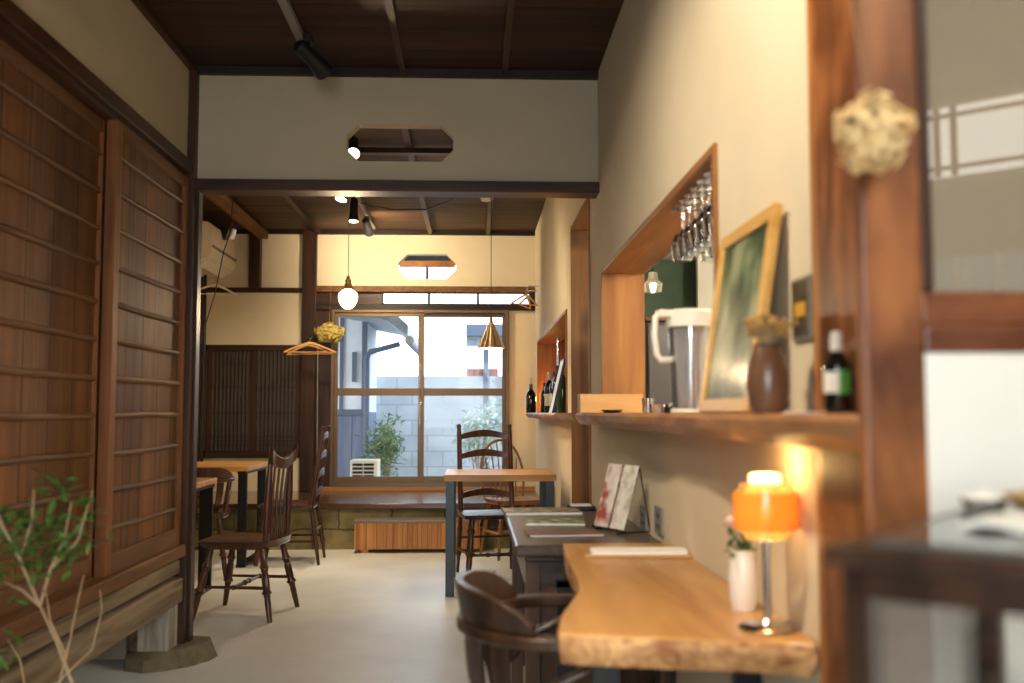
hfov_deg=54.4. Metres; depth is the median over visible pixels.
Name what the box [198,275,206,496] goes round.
pole
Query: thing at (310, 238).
trim
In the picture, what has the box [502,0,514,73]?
trim
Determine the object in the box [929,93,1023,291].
window
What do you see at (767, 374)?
vase
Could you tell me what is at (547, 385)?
wine bottle
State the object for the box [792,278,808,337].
print
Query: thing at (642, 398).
tumbler
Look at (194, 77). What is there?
wooden post
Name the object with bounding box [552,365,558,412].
wine bottle
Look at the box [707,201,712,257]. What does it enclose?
wine glass
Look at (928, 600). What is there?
table
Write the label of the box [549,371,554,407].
wine bottle
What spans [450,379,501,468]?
shrub
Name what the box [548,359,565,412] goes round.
leaning board
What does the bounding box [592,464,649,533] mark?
stand
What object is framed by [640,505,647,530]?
socket plate
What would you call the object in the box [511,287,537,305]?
hanger
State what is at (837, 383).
bottle
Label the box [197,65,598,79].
trim
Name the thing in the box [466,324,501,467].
carport
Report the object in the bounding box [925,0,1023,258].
wall
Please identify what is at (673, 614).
table
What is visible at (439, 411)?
wall
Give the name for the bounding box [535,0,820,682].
wall
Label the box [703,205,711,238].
bowl
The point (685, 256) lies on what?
ceiling
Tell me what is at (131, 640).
trim
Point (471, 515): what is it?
chair
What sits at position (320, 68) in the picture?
spotlight
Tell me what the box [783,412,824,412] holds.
paper slip
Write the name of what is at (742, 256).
print
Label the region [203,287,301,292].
trim
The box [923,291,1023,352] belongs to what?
wooden rail
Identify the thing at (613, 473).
leaflet
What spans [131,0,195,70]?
trim
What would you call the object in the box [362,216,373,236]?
spotlight
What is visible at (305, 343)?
hanger
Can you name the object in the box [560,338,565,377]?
wall
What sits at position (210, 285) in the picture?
hanger
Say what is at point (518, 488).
trim
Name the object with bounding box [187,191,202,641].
trim
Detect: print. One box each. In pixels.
[706,223,767,399]
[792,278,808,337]
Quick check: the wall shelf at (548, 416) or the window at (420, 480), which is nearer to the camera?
the wall shelf at (548, 416)
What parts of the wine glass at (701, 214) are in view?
stem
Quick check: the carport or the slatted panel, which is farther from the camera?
the carport
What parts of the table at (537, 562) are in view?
leg, panel, leg, moulding, rail, panel, leg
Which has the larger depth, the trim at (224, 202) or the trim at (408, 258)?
the trim at (408, 258)
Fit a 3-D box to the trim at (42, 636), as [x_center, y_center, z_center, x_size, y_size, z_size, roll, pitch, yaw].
[-1.408,0.764,1.121,0.112,0.060,6.650,0,-4,-2]
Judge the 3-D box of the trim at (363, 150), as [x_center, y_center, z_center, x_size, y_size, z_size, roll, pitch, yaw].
[-1.241,-1.225,6.391,3.100,0.034,0.060,0,-4,-2]
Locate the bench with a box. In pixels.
[353,517,480,552]
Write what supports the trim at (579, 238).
attached to the wall at (677, 79)
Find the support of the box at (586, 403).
on the wall shelf at (823, 431)
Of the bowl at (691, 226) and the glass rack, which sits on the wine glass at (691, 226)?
the bowl at (691, 226)
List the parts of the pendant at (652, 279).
bulb, lamp shade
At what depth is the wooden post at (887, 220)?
1.22 m
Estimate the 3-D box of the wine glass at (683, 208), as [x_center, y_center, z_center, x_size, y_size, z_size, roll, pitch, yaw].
[0.504,-0.317,2.943,0.068,0.162,0.067,-3,-5,40]
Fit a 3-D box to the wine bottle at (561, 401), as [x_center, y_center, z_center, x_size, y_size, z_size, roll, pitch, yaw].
[0.336,0.319,6.632,0.074,0.310,0.074,0,-4,-2]
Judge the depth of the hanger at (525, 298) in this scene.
9.10 m
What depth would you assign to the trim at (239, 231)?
9.48 m
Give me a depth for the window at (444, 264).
9.53 m
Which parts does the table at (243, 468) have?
leg frame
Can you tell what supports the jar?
on the wall shelf at (823, 431)
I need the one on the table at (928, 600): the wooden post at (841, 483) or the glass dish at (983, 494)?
the glass dish at (983, 494)
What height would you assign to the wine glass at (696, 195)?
0.162 m
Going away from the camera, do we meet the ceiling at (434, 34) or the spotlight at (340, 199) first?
the ceiling at (434, 34)
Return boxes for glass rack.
[672,173,711,213]
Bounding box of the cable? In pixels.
[359,197,454,209]
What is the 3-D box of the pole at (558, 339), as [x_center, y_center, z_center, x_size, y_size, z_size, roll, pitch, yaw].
[0.384,0.279,8.272,0.023,0.624,0.024,0,-4,-2]
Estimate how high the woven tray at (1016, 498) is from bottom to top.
0.022 m
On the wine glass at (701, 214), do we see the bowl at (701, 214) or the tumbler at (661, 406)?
the bowl at (701, 214)
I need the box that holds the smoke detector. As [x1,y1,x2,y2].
[480,198,492,201]
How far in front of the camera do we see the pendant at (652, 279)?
4.64 m
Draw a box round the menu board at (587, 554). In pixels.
[583,551,693,557]
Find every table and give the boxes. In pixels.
[194,478,216,597]
[197,461,267,567]
[444,469,555,596]
[504,508,660,682]
[556,543,818,682]
[823,506,1023,682]
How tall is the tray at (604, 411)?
0.012 m
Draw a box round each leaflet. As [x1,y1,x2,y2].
[594,464,622,527]
[610,465,638,530]
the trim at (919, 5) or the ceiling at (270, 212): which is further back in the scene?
the ceiling at (270, 212)
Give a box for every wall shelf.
[526,413,573,419]
[575,413,859,451]
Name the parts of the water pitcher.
handle, lid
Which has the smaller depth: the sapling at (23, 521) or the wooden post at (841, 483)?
the wooden post at (841, 483)
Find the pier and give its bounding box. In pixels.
[696,254,713,309]
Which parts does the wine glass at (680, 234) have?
stem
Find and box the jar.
[663,403,678,412]
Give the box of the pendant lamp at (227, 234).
[200,196,236,341]
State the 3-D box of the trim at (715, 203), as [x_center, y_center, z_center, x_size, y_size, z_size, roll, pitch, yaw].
[0.579,-0.144,2.376,0.194,0.665,0.022,0,-4,-2]
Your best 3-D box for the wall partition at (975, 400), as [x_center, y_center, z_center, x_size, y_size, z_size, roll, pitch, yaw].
[1.528,0.602,1.227,2.049,1.174,0.014,0,-4,-2]
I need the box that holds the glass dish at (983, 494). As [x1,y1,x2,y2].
[959,489,1007,509]
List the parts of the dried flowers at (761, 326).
stem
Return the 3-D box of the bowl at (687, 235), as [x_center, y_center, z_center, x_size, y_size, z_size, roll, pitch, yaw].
[0.504,-0.280,2.941,0.068,0.086,0.067,-3,-5,40]
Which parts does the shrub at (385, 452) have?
stem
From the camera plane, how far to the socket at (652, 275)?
4.64 m
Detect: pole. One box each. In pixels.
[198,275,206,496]
[316,349,317,489]
[557,338,559,364]
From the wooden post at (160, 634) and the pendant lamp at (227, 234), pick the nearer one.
the wooden post at (160, 634)
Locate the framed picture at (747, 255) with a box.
[698,203,782,412]
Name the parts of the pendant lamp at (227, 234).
cord, rod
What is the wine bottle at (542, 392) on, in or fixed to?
on the wall shelf at (548, 416)
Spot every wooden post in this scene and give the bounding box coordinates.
[137,604,177,651]
[172,65,199,643]
[812,0,861,682]
[849,0,928,535]
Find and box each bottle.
[526,378,535,412]
[541,383,545,412]
[544,372,550,412]
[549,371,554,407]
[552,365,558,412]
[557,368,565,412]
[823,331,851,413]
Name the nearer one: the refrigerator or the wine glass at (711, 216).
the wine glass at (711, 216)
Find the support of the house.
on the floor
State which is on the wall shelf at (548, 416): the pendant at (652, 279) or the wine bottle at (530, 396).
the wine bottle at (530, 396)
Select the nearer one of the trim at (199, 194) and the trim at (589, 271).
the trim at (199, 194)
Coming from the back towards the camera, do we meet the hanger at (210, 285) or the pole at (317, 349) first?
the pole at (317, 349)
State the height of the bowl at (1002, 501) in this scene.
0.011 m
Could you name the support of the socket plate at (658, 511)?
attached to the wall at (677, 79)
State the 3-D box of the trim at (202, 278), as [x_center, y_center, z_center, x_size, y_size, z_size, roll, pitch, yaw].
[-2.933,0.189,9.329,0.050,2.410,0.049,0,-4,-2]
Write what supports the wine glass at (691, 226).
hanging from the glass rack
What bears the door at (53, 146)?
in the wall
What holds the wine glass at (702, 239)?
hanging from the glass rack
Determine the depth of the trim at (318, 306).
9.42 m
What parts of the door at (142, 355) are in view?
rail, rail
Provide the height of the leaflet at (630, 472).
0.206 m
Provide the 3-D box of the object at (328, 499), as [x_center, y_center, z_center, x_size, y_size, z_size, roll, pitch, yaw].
[-1.345,1.372,8.664,3.180,0.045,1.329,0,-4,-2]
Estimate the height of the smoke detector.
0.036 m
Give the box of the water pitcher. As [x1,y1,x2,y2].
[652,308,711,412]
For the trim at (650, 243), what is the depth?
3.44 m
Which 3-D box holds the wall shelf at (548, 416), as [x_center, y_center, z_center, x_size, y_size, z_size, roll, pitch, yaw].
[0.459,0.552,7.402,0.599,0.044,3.198,0,-4,-2]
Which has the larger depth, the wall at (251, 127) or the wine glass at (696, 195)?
the wall at (251, 127)
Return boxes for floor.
[56,549,524,682]
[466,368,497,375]
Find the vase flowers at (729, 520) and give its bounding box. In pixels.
[721,515,757,557]
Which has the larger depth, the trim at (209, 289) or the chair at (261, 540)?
the trim at (209, 289)
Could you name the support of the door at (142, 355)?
in the wall
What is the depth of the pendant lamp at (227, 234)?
7.17 m
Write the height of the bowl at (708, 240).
0.086 m
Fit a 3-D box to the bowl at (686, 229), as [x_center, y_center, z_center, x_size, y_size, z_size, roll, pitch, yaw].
[0.510,-0.291,2.777,0.067,0.086,0.068,0,-4,-4]
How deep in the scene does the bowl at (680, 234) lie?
2.84 m
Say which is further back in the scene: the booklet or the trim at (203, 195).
the trim at (203, 195)
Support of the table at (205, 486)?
on the floor at (378, 615)
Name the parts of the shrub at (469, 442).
stem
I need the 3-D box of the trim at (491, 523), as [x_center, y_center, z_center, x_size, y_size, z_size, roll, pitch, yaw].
[0.000,1.426,8.068,0.522,0.144,0.031,0,-4,-2]
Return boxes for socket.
[226,227,236,240]
[344,276,351,288]
[647,272,658,279]
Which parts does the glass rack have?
rail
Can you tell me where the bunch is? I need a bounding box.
[313,294,345,343]
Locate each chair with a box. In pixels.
[193,444,299,622]
[195,468,234,577]
[253,425,330,566]
[454,570,668,682]
[456,424,513,571]
[479,439,538,560]
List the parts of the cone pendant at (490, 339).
lamp shade, cord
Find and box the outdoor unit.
[350,459,379,476]
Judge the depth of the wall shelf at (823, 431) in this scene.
1.70 m
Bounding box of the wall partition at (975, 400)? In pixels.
[924,352,1023,682]
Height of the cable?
0.049 m
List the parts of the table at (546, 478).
leg, leg, leg, leg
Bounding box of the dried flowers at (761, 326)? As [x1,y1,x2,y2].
[742,313,798,343]
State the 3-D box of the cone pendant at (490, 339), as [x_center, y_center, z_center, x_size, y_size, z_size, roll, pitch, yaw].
[-0.130,-0.622,6.210,0.176,1.336,0.180,0,-4,-2]
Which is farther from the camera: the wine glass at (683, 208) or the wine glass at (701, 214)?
the wine glass at (683, 208)
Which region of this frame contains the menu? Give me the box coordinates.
[590,547,687,554]
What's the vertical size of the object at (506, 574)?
0.380 m
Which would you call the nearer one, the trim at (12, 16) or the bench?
the trim at (12, 16)
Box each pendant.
[338,197,357,308]
[477,198,504,348]
[644,267,662,293]
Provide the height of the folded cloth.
0.011 m
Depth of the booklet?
3.23 m
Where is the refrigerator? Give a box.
[645,317,706,412]
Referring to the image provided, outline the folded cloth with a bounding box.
[960,511,1023,533]
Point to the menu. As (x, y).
(594, 550)
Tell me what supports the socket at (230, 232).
attached to the pendant lamp at (227, 234)
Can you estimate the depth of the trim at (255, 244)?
9.35 m
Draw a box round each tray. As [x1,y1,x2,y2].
[602,410,621,412]
[1002,490,1023,511]
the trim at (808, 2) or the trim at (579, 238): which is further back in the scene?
the trim at (579, 238)
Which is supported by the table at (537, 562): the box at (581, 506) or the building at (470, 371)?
the box at (581, 506)
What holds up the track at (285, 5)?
attached to the ceiling at (434, 34)
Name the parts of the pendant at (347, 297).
bulb, cord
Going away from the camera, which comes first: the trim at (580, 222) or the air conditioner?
the trim at (580, 222)
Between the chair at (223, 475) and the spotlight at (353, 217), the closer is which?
the chair at (223, 475)
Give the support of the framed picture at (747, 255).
on the wall shelf at (823, 431)
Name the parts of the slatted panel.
backing panel, backing panel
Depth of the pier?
5.84 m
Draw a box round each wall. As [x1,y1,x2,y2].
[12,0,188,155]
[91,638,125,659]
[195,509,508,549]
[197,75,597,181]
[203,234,534,490]
[376,376,501,475]
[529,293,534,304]
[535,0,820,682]
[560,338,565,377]
[644,260,695,317]
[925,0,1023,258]
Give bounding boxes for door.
[0,38,106,615]
[94,120,188,577]
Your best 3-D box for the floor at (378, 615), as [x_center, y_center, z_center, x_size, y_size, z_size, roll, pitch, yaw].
[-0.093,1.414,3.658,5.900,0.100,11.700,0,-4,-2]
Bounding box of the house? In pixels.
[337,317,417,476]
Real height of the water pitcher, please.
0.275 m
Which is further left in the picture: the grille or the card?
the grille
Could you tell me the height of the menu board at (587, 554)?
0.008 m
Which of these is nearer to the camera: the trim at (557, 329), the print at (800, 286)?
the print at (800, 286)
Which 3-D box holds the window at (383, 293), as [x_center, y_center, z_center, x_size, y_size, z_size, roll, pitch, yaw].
[-0.537,-0.405,9.489,1.399,0.115,0.044,0,-4,-2]
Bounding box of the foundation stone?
[124,636,217,672]
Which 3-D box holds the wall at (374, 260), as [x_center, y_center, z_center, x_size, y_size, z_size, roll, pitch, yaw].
[-1.471,0.338,9.451,3.382,2.870,0.100,0,-4,-2]
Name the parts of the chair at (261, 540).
leg, leg, seat, leg, post, crest rail, post, leg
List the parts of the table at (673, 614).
leg frame, leg frame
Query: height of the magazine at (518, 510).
0.010 m
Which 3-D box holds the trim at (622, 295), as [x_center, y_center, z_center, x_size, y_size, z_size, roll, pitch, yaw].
[0.499,0.006,4.472,0.194,0.665,0.022,0,-4,-2]
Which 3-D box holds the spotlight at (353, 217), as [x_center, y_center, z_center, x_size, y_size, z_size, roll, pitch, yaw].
[-1.224,-1.038,7.694,0.085,0.234,0.096,0,-4,-2]
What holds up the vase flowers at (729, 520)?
in the vase at (743, 575)
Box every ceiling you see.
[145,0,623,70]
[202,128,545,230]
[662,222,712,259]
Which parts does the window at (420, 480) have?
sash, sash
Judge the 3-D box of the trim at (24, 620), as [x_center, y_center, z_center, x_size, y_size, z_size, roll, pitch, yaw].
[-1.396,0.693,1.126,0.135,0.053,6.650,0,-4,-2]
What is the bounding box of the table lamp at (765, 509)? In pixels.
[733,472,798,634]
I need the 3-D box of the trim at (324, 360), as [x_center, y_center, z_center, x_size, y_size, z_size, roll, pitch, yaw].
[-1.777,0.547,9.378,0.144,1.702,0.032,0,-4,-2]
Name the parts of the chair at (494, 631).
crest rail, arm rail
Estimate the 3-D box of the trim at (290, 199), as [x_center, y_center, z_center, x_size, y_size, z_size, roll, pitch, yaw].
[-1.749,-1.210,7.111,0.040,0.035,4.758,0,-4,-2]
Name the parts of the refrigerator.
casing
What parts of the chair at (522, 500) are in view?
leg, leg, seat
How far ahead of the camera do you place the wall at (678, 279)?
6.08 m
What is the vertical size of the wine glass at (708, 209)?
0.162 m
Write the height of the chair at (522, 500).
0.893 m
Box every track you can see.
[277,0,303,40]
[355,197,375,228]
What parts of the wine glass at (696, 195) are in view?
stem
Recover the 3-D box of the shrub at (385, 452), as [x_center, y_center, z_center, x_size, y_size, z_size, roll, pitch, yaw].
[-1.405,1.205,10.888,0.556,0.913,0.640,2,-5,-27]
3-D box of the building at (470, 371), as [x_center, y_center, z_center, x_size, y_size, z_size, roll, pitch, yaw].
[-0.390,0.407,13.069,0.420,0.100,0.120,0,-4,-2]
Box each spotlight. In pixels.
[294,34,331,79]
[335,196,347,202]
[348,197,358,222]
[349,134,360,158]
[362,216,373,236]
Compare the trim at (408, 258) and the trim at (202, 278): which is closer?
the trim at (202, 278)
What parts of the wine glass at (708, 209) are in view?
stem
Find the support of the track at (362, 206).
attached to the ceiling at (270, 212)
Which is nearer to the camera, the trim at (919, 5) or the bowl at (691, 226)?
the trim at (919, 5)
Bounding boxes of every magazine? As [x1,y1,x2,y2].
[501,507,582,514]
[525,518,584,525]
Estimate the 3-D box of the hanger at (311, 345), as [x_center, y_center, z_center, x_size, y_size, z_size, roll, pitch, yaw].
[-1.839,0.040,9.017,0.440,0.162,0.038,-1,-4,14]
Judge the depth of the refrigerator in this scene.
4.97 m
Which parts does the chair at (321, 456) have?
leg, leg, seat, leg, post, leg, post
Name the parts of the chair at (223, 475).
seat, crest rail, leg, arm rail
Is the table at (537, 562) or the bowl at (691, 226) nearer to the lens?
the bowl at (691, 226)
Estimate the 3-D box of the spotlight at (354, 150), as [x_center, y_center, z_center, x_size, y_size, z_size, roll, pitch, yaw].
[-0.927,-1.171,5.843,0.089,0.233,0.178,0,-4,-2]
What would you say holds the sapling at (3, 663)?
on the floor at (378, 615)
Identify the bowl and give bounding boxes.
[671,234,693,262]
[677,228,700,257]
[683,223,706,253]
[689,217,712,248]
[696,210,710,243]
[700,233,708,262]
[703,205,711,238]
[707,232,712,257]
[710,207,712,227]
[959,497,1007,509]
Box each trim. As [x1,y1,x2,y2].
[0,0,192,173]
[0,544,184,646]
[0,559,179,669]
[0,577,182,682]
[126,630,137,650]
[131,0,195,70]
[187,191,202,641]
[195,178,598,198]
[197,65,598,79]
[197,276,203,461]
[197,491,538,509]
[203,195,249,231]
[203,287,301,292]
[206,195,267,238]
[219,229,534,235]
[248,232,261,287]
[284,196,319,232]
[299,229,317,490]
[314,310,330,486]
[316,286,534,292]
[316,304,534,310]
[317,292,381,303]
[323,486,534,490]
[359,147,452,155]
[384,0,405,72]
[401,129,431,233]
[403,256,455,264]
[480,519,506,526]
[486,199,492,234]
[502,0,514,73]
[537,309,565,343]
[537,344,556,412]
[565,309,567,412]
[570,228,588,502]
[571,199,587,229]
[588,199,591,503]
[601,145,711,273]
[601,273,645,412]
[712,143,718,288]
[806,0,826,682]
[914,0,933,290]
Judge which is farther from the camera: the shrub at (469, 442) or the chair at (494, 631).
the shrub at (469, 442)
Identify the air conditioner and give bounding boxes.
[201,221,236,277]
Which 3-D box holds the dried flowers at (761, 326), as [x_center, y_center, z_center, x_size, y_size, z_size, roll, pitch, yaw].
[0.431,-0.015,1.696,0.086,0.070,0.081,3,-5,-38]
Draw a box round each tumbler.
[642,398,653,412]
[649,404,662,412]
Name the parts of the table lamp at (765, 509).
lamp shade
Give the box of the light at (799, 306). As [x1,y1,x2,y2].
[794,301,804,317]
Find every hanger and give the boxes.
[201,277,237,295]
[284,335,335,352]
[287,337,331,354]
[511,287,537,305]
[518,290,530,308]
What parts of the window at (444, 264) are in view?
rail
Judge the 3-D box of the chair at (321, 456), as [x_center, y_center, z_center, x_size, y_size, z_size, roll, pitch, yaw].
[-1.622,1.130,7.403,0.498,1.004,0.471,0,-4,-4]
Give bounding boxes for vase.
[728,548,757,611]
[746,343,788,412]
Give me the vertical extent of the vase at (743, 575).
0.116 m
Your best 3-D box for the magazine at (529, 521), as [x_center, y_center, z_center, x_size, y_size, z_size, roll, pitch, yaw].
[0.154,0.646,3.569,0.210,0.008,0.170,0,-4,2]
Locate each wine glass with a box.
[671,206,693,262]
[677,200,700,257]
[683,193,706,253]
[689,187,712,248]
[696,179,711,243]
[700,206,709,262]
[703,172,711,238]
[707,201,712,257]
[710,166,712,227]
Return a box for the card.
[791,274,812,341]
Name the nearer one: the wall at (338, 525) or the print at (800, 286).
the print at (800, 286)
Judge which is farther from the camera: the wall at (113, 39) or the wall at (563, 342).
the wall at (563, 342)
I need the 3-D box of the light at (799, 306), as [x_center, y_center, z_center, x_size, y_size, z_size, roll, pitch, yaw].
[0.507,-0.056,1.756,0.001,0.025,0.058,0,-4,-2]
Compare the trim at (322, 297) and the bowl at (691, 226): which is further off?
the trim at (322, 297)
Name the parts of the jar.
lid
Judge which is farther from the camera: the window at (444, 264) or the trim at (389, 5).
the window at (444, 264)
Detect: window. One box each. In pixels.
[329,309,508,486]
[382,292,528,304]
[399,261,454,278]
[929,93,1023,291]
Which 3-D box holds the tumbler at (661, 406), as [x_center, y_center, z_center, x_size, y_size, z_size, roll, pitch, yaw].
[0.501,0.234,3.464,0.048,0.030,0.048,0,-4,-2]
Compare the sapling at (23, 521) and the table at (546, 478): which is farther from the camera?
the table at (546, 478)
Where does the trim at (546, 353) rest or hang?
attached to the wall at (677, 79)
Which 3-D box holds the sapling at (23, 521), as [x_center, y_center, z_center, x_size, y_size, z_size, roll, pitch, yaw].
[-1.092,0.774,2.270,0.486,0.979,0.339,0,-4,-2]
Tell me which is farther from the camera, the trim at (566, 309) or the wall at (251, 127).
the trim at (566, 309)
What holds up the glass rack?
attached to the wall at (677, 79)
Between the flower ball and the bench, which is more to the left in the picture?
the bench
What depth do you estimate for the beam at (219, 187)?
4.62 m
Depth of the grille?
10.28 m
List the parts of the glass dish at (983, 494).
lid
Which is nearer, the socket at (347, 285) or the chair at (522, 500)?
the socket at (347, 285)
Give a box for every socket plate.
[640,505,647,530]
[654,505,663,535]
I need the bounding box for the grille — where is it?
[352,463,373,476]
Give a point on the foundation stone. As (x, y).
(200, 649)
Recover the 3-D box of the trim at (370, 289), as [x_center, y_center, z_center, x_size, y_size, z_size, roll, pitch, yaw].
[-0.813,-0.494,9.454,2.070,0.058,0.058,0,-4,-2]
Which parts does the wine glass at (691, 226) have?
stem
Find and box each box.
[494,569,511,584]
[564,503,594,509]
[577,394,642,412]
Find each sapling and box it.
[0,464,114,682]
[0,575,102,682]
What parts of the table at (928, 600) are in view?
leg, pane, pane, glass, leg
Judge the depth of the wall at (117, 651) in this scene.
4.45 m
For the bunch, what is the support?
hanging from the wall at (374, 260)
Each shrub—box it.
[355,413,407,475]
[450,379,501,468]
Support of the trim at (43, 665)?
attached to the wall
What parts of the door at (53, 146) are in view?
rail, rail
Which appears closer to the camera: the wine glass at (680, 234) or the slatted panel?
the wine glass at (680, 234)
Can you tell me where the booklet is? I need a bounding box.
[523,529,603,536]
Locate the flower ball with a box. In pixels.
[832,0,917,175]
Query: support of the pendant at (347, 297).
hanging from the ceiling at (270, 212)
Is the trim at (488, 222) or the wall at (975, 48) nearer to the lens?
the wall at (975, 48)
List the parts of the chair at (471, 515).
leg, post, leg, seat, leg, post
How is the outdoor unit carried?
on the floor
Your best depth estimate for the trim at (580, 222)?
5.58 m
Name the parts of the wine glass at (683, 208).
stem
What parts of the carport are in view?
post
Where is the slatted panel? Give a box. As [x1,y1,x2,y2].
[203,345,300,457]
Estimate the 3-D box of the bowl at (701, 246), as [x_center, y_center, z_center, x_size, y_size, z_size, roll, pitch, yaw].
[0.589,-0.279,2.944,0.068,0.086,0.067,-3,-5,40]

